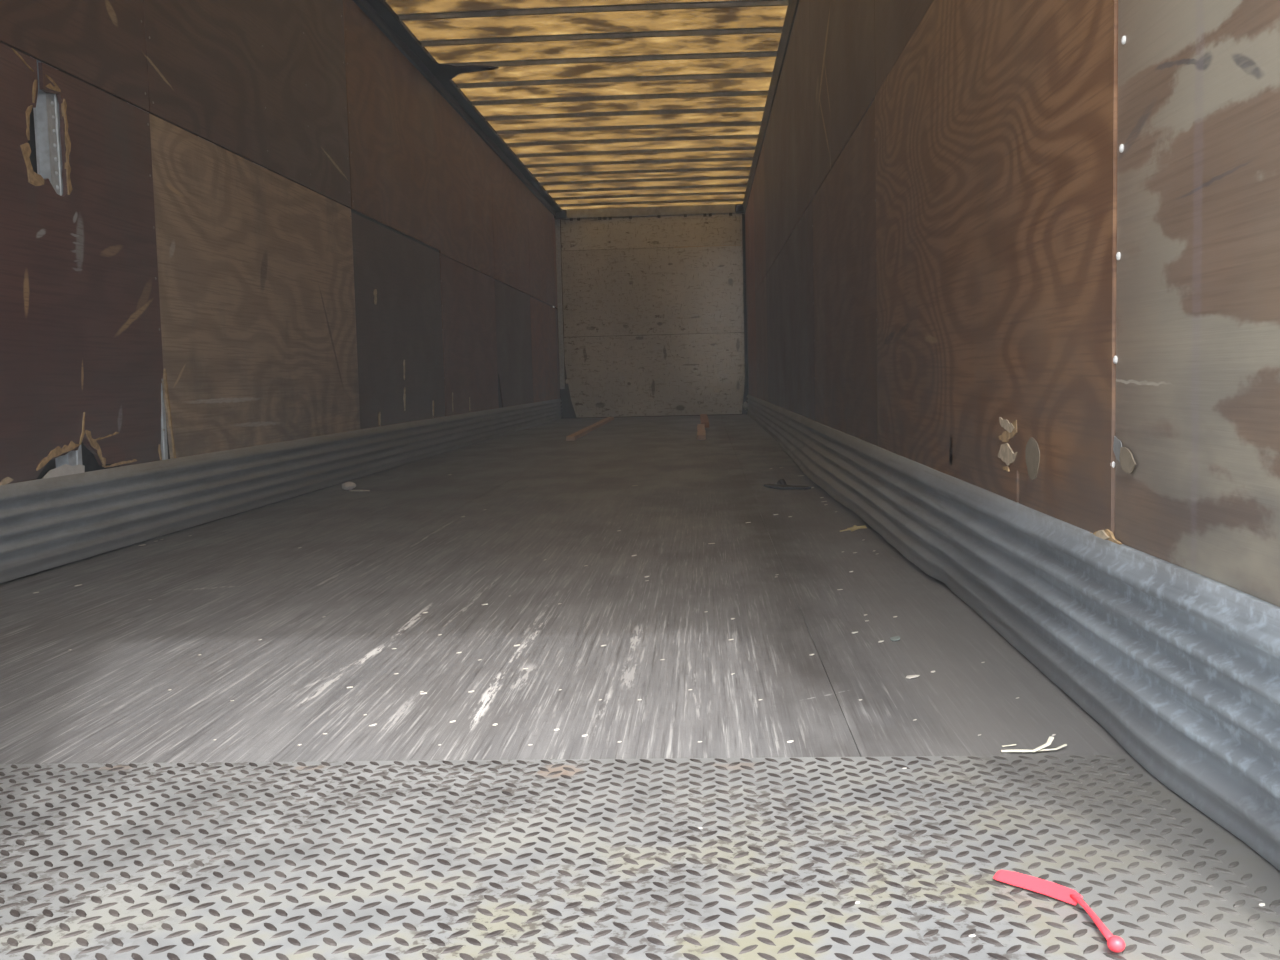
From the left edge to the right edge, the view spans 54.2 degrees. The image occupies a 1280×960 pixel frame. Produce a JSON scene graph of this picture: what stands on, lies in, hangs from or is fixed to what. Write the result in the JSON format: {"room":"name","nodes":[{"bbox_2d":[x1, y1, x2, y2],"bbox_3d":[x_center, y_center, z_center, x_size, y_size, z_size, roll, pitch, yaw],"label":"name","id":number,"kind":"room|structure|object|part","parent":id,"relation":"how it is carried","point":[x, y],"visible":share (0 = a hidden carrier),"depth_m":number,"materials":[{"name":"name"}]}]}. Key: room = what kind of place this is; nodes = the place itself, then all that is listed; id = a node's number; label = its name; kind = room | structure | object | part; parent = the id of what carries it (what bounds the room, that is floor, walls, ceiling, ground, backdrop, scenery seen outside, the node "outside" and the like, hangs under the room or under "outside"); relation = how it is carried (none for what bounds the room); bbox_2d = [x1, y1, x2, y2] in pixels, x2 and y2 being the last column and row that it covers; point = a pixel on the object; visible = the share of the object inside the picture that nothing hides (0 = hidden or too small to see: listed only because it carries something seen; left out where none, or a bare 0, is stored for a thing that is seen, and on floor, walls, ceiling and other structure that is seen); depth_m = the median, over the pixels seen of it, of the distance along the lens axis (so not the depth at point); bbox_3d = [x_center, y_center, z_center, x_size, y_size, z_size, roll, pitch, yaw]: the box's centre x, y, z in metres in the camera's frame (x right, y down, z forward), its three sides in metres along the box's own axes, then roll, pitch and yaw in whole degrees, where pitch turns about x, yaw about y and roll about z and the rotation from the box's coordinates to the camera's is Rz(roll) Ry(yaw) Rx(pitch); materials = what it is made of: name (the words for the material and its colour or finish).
{"room":"truck trailer interior","nodes":[
{"label":"truck trailer interior","id":0,"kind":"room"},
{"bbox_2d":[0,0,559,484],"bbox_3d":[-1.546,-1.524,8.980,0.092,2.900,15.970,-1,5,3],"label":"wall","id":1,"kind":"structure","parent":0,"point":[225,224],"depth_m":5.25,"materials":[{"name":"wood"}]},
{"bbox_3d":[-1.801,-1.125,3.806,0.032,2.720,0.120,-1,5,3],"label":"wall post","id":2,"kind":"part","parent":1,"relation":"part of","materials":[{"name":"brown wood"}]},
{"bbox_3d":[-1.821,-1.808,3.168,0.012,1.209,2.435,-1,5,3],"label":"plywood panel","id":3,"kind":"part","parent":1,"relation":"part of","materials":[{"name":"brown wood"}]},
{"bbox_3d":[-1.791,-0.541,3.272,0.012,1.322,2.435,-1,5,3],"label":"plywood panel","id":4,"kind":"part","parent":1,"relation":"part of","materials":[{"name":"brown wood"}]},
{"bbox_3d":[-1.769,-1.177,4.433,0.032,2.720,0.120,-1,5,3],"label":"wall post","id":5,"kind":"part","parent":1,"relation":"part of","materials":[{"name":"brown wood"}]},
{"bbox_3d":[-1.694,-2.014,5.654,0.012,1.209,2.550,-1,5,3],"label":"plywood panel","id":6,"kind":"part","parent":1,"relation":"part of","materials":[{"name":"brown wood"}]},
{"bbox_3d":[-1.667,-0.747,5.756,0.012,1.323,2.552,-1,5,3],"label":"plywood panel","id":7,"kind":"part","parent":1,"relation":"part of","materials":[{"name":"brown wood"}]},
{"bbox_2d":[0,399,561,582],"bbox_3d":[-1.466,-0.315,9.016,0.027,0.267,15.850,-1,5,3],"label":"baseboard","id":8,"kind":"structure","parent":1,"relation":"attached to","point":[47,523],"depth_m":4.73,"materials":[{"name":"metal"}]},
{"bbox_3d":[-1.569,-2.217,8.100,0.012,1.209,2.355,-1,5,3],"label":"plywood panel","id":9,"kind":"part","parent":1,"relation":"part of","materials":[{"name":"brown wood"}]},
{"bbox_3d":[-1.546,-0.945,8.204,0.012,1.308,2.355,-1,5,3],"label":"plywood panel","id":10,"kind":"part","parent":1,"relation":"part of","materials":[{"name":"brown wood"}]},
{"bbox_2d":[353,0,561,215],"bbox_3d":[-1.488,-2.907,8.782,0.115,0.095,15.810,-1,5,3],"label":"trim","id":11,"kind":"structure","parent":1,"relation":"attached to","point":[381,14],"depth_m":9.38,"materials":[{"name":"metal"}]},
{"bbox_3d":[-1.447,-2.405,10.487,0.012,1.229,2.430,-1,5,3],"label":"plywood panel","id":12,"kind":"part","parent":1,"relation":"part of","materials":[{"name":"brown wood"}]},
{"bbox_3d":[-1.420,-1.139,10.590,0.012,1.300,2.430,-1,5,3],"label":"plywood panel","id":13,"kind":"part","parent":1,"relation":"part of","materials":[{"name":"brown wood"}]},
{"bbox_3d":[-1.324,-2.606,12.903,0.012,1.229,2.415,-1,5,3],"label":"plywood panel","id":14,"kind":"part","parent":1,"relation":"part of","materials":[{"name":"brown wood"}]},
{"bbox_3d":[-1.297,-1.339,13.007,0.012,1.302,2.414,-1,5,3],"label":"plywood panel","id":15,"kind":"part","parent":1,"relation":"part of","materials":[{"name":"brown wood"}]},
{"bbox_3d":[-1.202,-2.805,15.311,0.012,1.229,2.415,-1,5,3],"label":"plywood panel","id":16,"kind":"part","parent":1,"relation":"part of","materials":[{"name":"brown wood"}]},
{"bbox_3d":[-1.175,-1.534,15.415,0.012,1.290,2.415,-1,5,3],"label":"plywood panel","id":17,"kind":"part","parent":1,"relation":"part of","materials":[{"name":"brown wood"}]},
{"bbox_3d":[-1.134,-2.916,16.640,0.012,1.229,0.245,-1,5,3],"label":"plywood panel","id":18,"kind":"part","parent":1,"relation":"part of","materials":[{"name":"brown wood"}]},
{"bbox_3d":[-1.107,-1.645,16.744,0.012,1.290,0.245,-1,5,3],"label":"plywood panel","id":19,"kind":"part","parent":1,"relation":"part of","materials":[{"name":"brown wood"}]},
{"bbox_2d":[0,415,1128,763],"bbox_3d":[-0.191,-0.186,9.331,2.636,0.090,15.255,-1,5,3],"label":"floor","id":20,"kind":"structure","parent":0,"point":[371,563],"depth_m":2.65,"materials":[{"name":"wood"}]},
{"bbox_2d":[342,482,355,489],"bbox_3d":[-1.470,0.029,6.305,0.069,0.042,0.103,-1,5,3],"label":"paper scrap","id":21,"kind":"object","parent":20,"relation":"on","point":[348,485],"visible":1,"depth_m":6.28,"materials":[{"name":"white paper"}]},
{"bbox_2d":[566,417,613,440],"bbox_3d":[-0.485,-0.572,13.340,0.082,0.038,5.200,-1,5,3],"label":"lumber","id":22,"kind":"object","parent":20,"relation":"on","point":[586,430],"visible":1,"depth_m":12.27,"materials":[{"name":"brown wood"}]},
{"bbox_2d":[0,754,1279,959],"bbox_3d":[-0.595,0.435,1.405,2.596,0.023,0.705,-1,5,3],"label":"plate","id":23,"kind":"object","parent":20,"relation":"on","point":[537,859],"visible":1,"depth_m":1.36,"materials":[{"name":"metal"}]},
{"bbox_2d":[993,870,1124,952],"bbox_3d":[0.412,0.408,1.203,0.046,0.014,0.189,-3,5,-18],"label":"strap","id":24,"kind":"object","parent":23,"relation":"attached to","point":[1116,944],"visible":1,"depth_m":1.23,"materials":[{"name":"red plastic"}]},
{"bbox_2d":[697,424,705,439],"bbox_3d":[0.566,-0.451,11.543,0.078,0.040,2.390,-1,5,3],"label":"lumber","id":25,"kind":"object","parent":20,"relation":"on","point":[701,433],"visible":1,"depth_m":10.83,"materials":[{"name":"brown wood"}]},
{"bbox_2d":[700,414,708,427],"bbox_3d":[0.730,-0.678,14.174,0.090,0.055,2.800,-1,5,3],"label":"lumber","id":26,"kind":"object","parent":20,"relation":"on","point":[703,417],"visible":0.87,"depth_m":13.33,"materials":[{"name":"brown wood"}]},
{"bbox_2d":[764,479,810,489],"bbox_3d":[0.663,0.021,5.814,0.152,0.038,0.348,-3,5,-19],"label":"scrap","id":27,"kind":"object","parent":20,"relation":"on","point":[781,484],"visible":1,"depth_m":5.74,"materials":[{"name":"black rubber"}]},
{"bbox_2d":[840,525,866,531],"bbox_3d":[0.709,0.161,4.166,0.094,0.014,0.071,-1,5,3],"label":"straw wisp","id":28,"kind":"object","parent":20,"relation":"on","point":[855,527],"visible":1,"depth_m":4.15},
{"bbox_2d":[890,636,899,640],"bbox_3d":[0.501,0.311,2.450,0.019,0.005,0.030,-1,5,3],"label":"scrap","id":29,"kind":"object","parent":20,"relation":"on","point":[896,638],"visible":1,"depth_m":2.45,"materials":[{"name":"grey paper"}]},
{"bbox_2d":[906,675,919,678],"bbox_3d":[0.468,0.337,2.145,0.023,0.005,0.015,-1,5,3],"label":"paper scrap","id":30,"kind":"object","parent":20,"relation":"on","point":[908,676],"visible":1,"depth_m":2.14,"materials":[{"name":"white paper"}]},
{"bbox_2d":[1001,736,1053,752],"bbox_3d":[0.534,0.365,1.713,0.078,0.017,0.022,-2,5,-9],"label":"wood splinter","id":31,"kind":"object","parent":20,"relation":"on","point":[1050,739],"visible":1,"depth_m":1.71,"materials":[{"name":"white wood"}]},
{"bbox_2d":[1022,744,1066,752],"bbox_3d":[0.557,0.369,1.714,0.067,0.007,0.013,-2,5,-11],"label":"wood splinter","id":32,"kind":"object","parent":20,"relation":"on","point":[1063,745],"visible":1,"depth_m":1.71,"materials":[{"name":"white wood"}]},
{"bbox_2d":[385,0,788,208],"bbox_3d":[-0.277,-2.967,8.765,2.656,0.051,15.950,-1,5,3],"label":"ceiling","id":33,"kind":"structure","parent":0,"point":[606,103],"depth_m":9.65,"materials":[{"name":"wood"}]},
{"bbox_2d":[554,204,747,418],"bbox_3d":[0.156,-2.249,16.725,2.636,2.900,0.220,-1,5,3],"label":"wall","id":34,"kind":"structure","parent":0,"point":[652,308],"depth_m":16.74,"materials":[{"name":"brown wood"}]},
{"bbox_3d":[-1.077,-2.356,16.813,0.061,2.260,0.032,-1,5,3],"label":"corner post","id":35,"kind":"part","parent":34,"relation":"part of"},
{"bbox_3d":[0.149,-3.302,16.663,2.419,0.410,0.014,-1,5,4],"label":"plywood panel","id":36,"kind":"part","parent":34,"relation":"part of","materials":[{"name":"beige wood"}]},
{"bbox_3d":[0.168,-2.521,16.720,2.419,1.142,0.060,-1,5,4],"label":"plywood panel","id":37,"kind":"part","parent":34,"relation":"part of","materials":[{"name":"beige wood"}]},
{"bbox_3d":[0.124,-3.573,16.632,2.526,0.125,0.070,-1,5,3],"label":"header rail","id":38,"kind":"part","parent":34,"relation":"part of","materials":[{"name":"metal"}]},
{"bbox_3d":[0.196,-1.405,16.819,2.419,1.082,0.034,-1,5,4],"label":"plywood panel","id":39,"kind":"part","parent":34,"relation":"part of","materials":[{"name":"beige wood"}]},
{"bbox_3d":[1.404,-2.331,16.680,0.027,2.410,0.050,-1,5,3],"label":"corner post","id":40,"kind":"part","parent":34,"relation":"part of","materials":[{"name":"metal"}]},
{"bbox_2d":[745,0,1279,606],"bbox_3d":[1.063,-1.577,8.843,0.095,2.900,15.970,-1,5,3],"label":"wall","id":41,"kind":"structure","parent":0,"point":[1024,252],"depth_m":2.12,"materials":[{"name":"wood"}]},
{"bbox_3d":[1.401,-2.918,16.440,0.012,1.235,0.385,-1,5,3],"label":"plywood panel","id":42,"kind":"part","parent":41,"relation":"part of","materials":[{"name":"brown wood"}]},
{"bbox_3d":[1.434,-1.673,16.542,0.012,1.255,0.385,-1,5,3],"label":"plywood panel","id":43,"kind":"part","parent":41,"relation":"part of","materials":[{"name":"brown wood"}]},
{"bbox_3d":[1.330,-2.802,15.032,0.012,1.235,2.435,-1,5,3],"label":"plywood panel","id":44,"kind":"part","parent":41,"relation":"part of","materials":[{"name":"brown wood"}]},
{"bbox_3d":[1.362,-1.556,15.134,0.012,1.255,2.435,-1,5,3],"label":"plywood panel","id":45,"kind":"part","parent":41,"relation":"part of","materials":[{"name":"brown wood"}]},
{"bbox_3d":[1.206,-2.600,12.604,0.012,1.235,2.435,-1,5,3],"label":"plywood panel","id":46,"kind":"part","parent":41,"relation":"part of","materials":[{"name":"brown wood"}]},
{"bbox_3d":[1.239,-1.355,12.705,0.012,1.255,2.435,-1,5,3],"label":"plywood panel","id":47,"kind":"part","parent":41,"relation":"part of","materials":[{"name":"brown wood"}]},
{"bbox_2d":[743,0,798,213],"bbox_3d":[0.973,-2.934,8.654,0.030,0.140,15.810,-1,5,3],"label":"trim","id":48,"kind":"structure","parent":41,"relation":"attached to","point":[791,11],"depth_m":9.44,"materials":[{"name":"metal"}]},
{"bbox_3d":[1.083,-2.399,10.175,0.012,1.235,2.435,-1,5,3],"label":"plywood panel","id":49,"kind":"part","parent":41,"relation":"part of","materials":[{"name":"brown wood"}]},
{"bbox_3d":[1.115,-1.153,10.277,0.012,1.255,2.435,-1,5,3],"label":"plywood panel","id":50,"kind":"part","parent":41,"relation":"part of","materials":[{"name":"brown wood"}]},
{"bbox_3d":[0.959,-2.197,7.746,0.012,1.235,2.435,-1,5,3],"label":"plywood panel","id":51,"kind":"part","parent":41,"relation":"part of","materials":[{"name":"brown wood"}]},
{"bbox_3d":[0.991,-0.952,7.848,0.012,1.255,2.435,-1,5,3],"label":"plywood panel","id":52,"kind":"part","parent":41,"relation":"part of","materials":[{"name":"brown wood"}]},
{"bbox_3d":[0.835,-1.996,5.318,0.012,1.235,2.435,-1,5,3],"label":"plywood panel","id":53,"kind":"part","parent":41,"relation":"part of","materials":[{"name":"brown wood"}]},
{"bbox_3d":[0.868,-0.750,5.420,0.012,1.255,2.435,-1,5,3],"label":"plywood panel","id":54,"kind":"part","parent":41,"relation":"part of","materials":[{"name":"brown wood"}]},
{"bbox_3d":[0.712,-1.794,2.887,0.012,1.235,2.440,-1,5,3],"label":"plywood panel","id":55,"kind":"part","parent":41,"relation":"part of","materials":[{"name":"brown wood"}]},
{"bbox_2d":[949,437,951,464],"bbox_3d":[0.744,-0.071,2.990,0.001,0.070,0.040,-1,5,3],"label":"hole","id":56,"kind":"object","parent":41,"relation":"attached to","point":[950,438],"depth_m":2.99,"materials":[{"name":"brown wood"}]},
{"bbox_3d":[0.740,-0.547,2.989,0.012,1.258,2.440,-1,5,3],"label":"plywood panel","id":57,"kind":"part","parent":41,"relation":"part of","materials":[{"name":"brown wood"}]},
{"bbox_2d":[746,394,1279,870],"bbox_3d":[1.004,-0.363,8.886,0.094,0.271,15.850,-1,5,3],"label":"baseboard","id":58,"kind":"structure","parent":41,"relation":"attached to","point":[1180,666],"depth_m":1.79,"materials":[{"name":"metal"}]},
{"bbox_2d":[1025,438,1039,479],"bbox_3d":[0.705,-0.038,2.244,0.002,0.076,0.097,-1,5,3],"label":"patch","id":59,"kind":"object","parent":41,"relation":"attached to","point":[1032,445],"depth_m":2.24,"materials":[{"name":"brown wood"}]},
{"bbox_2d":[1119,447,1135,472],"bbox_3d":[0.679,-0.027,1.739,0.002,0.035,0.064,-1,5,3],"label":"patch","id":60,"kind":"object","parent":41,"relation":"attached to","point":[1127,455],"depth_m":1.74,"materials":[{"name":"brown wood"}]},
{"bbox_3d":[0.661,-0.413,1.356,0.012,1.255,0.830,-1,5,3],"label":"plywood panel","id":61,"kind":"part","parent":41,"relation":"part of","materials":[{"name":"beige wood"}]}
]}

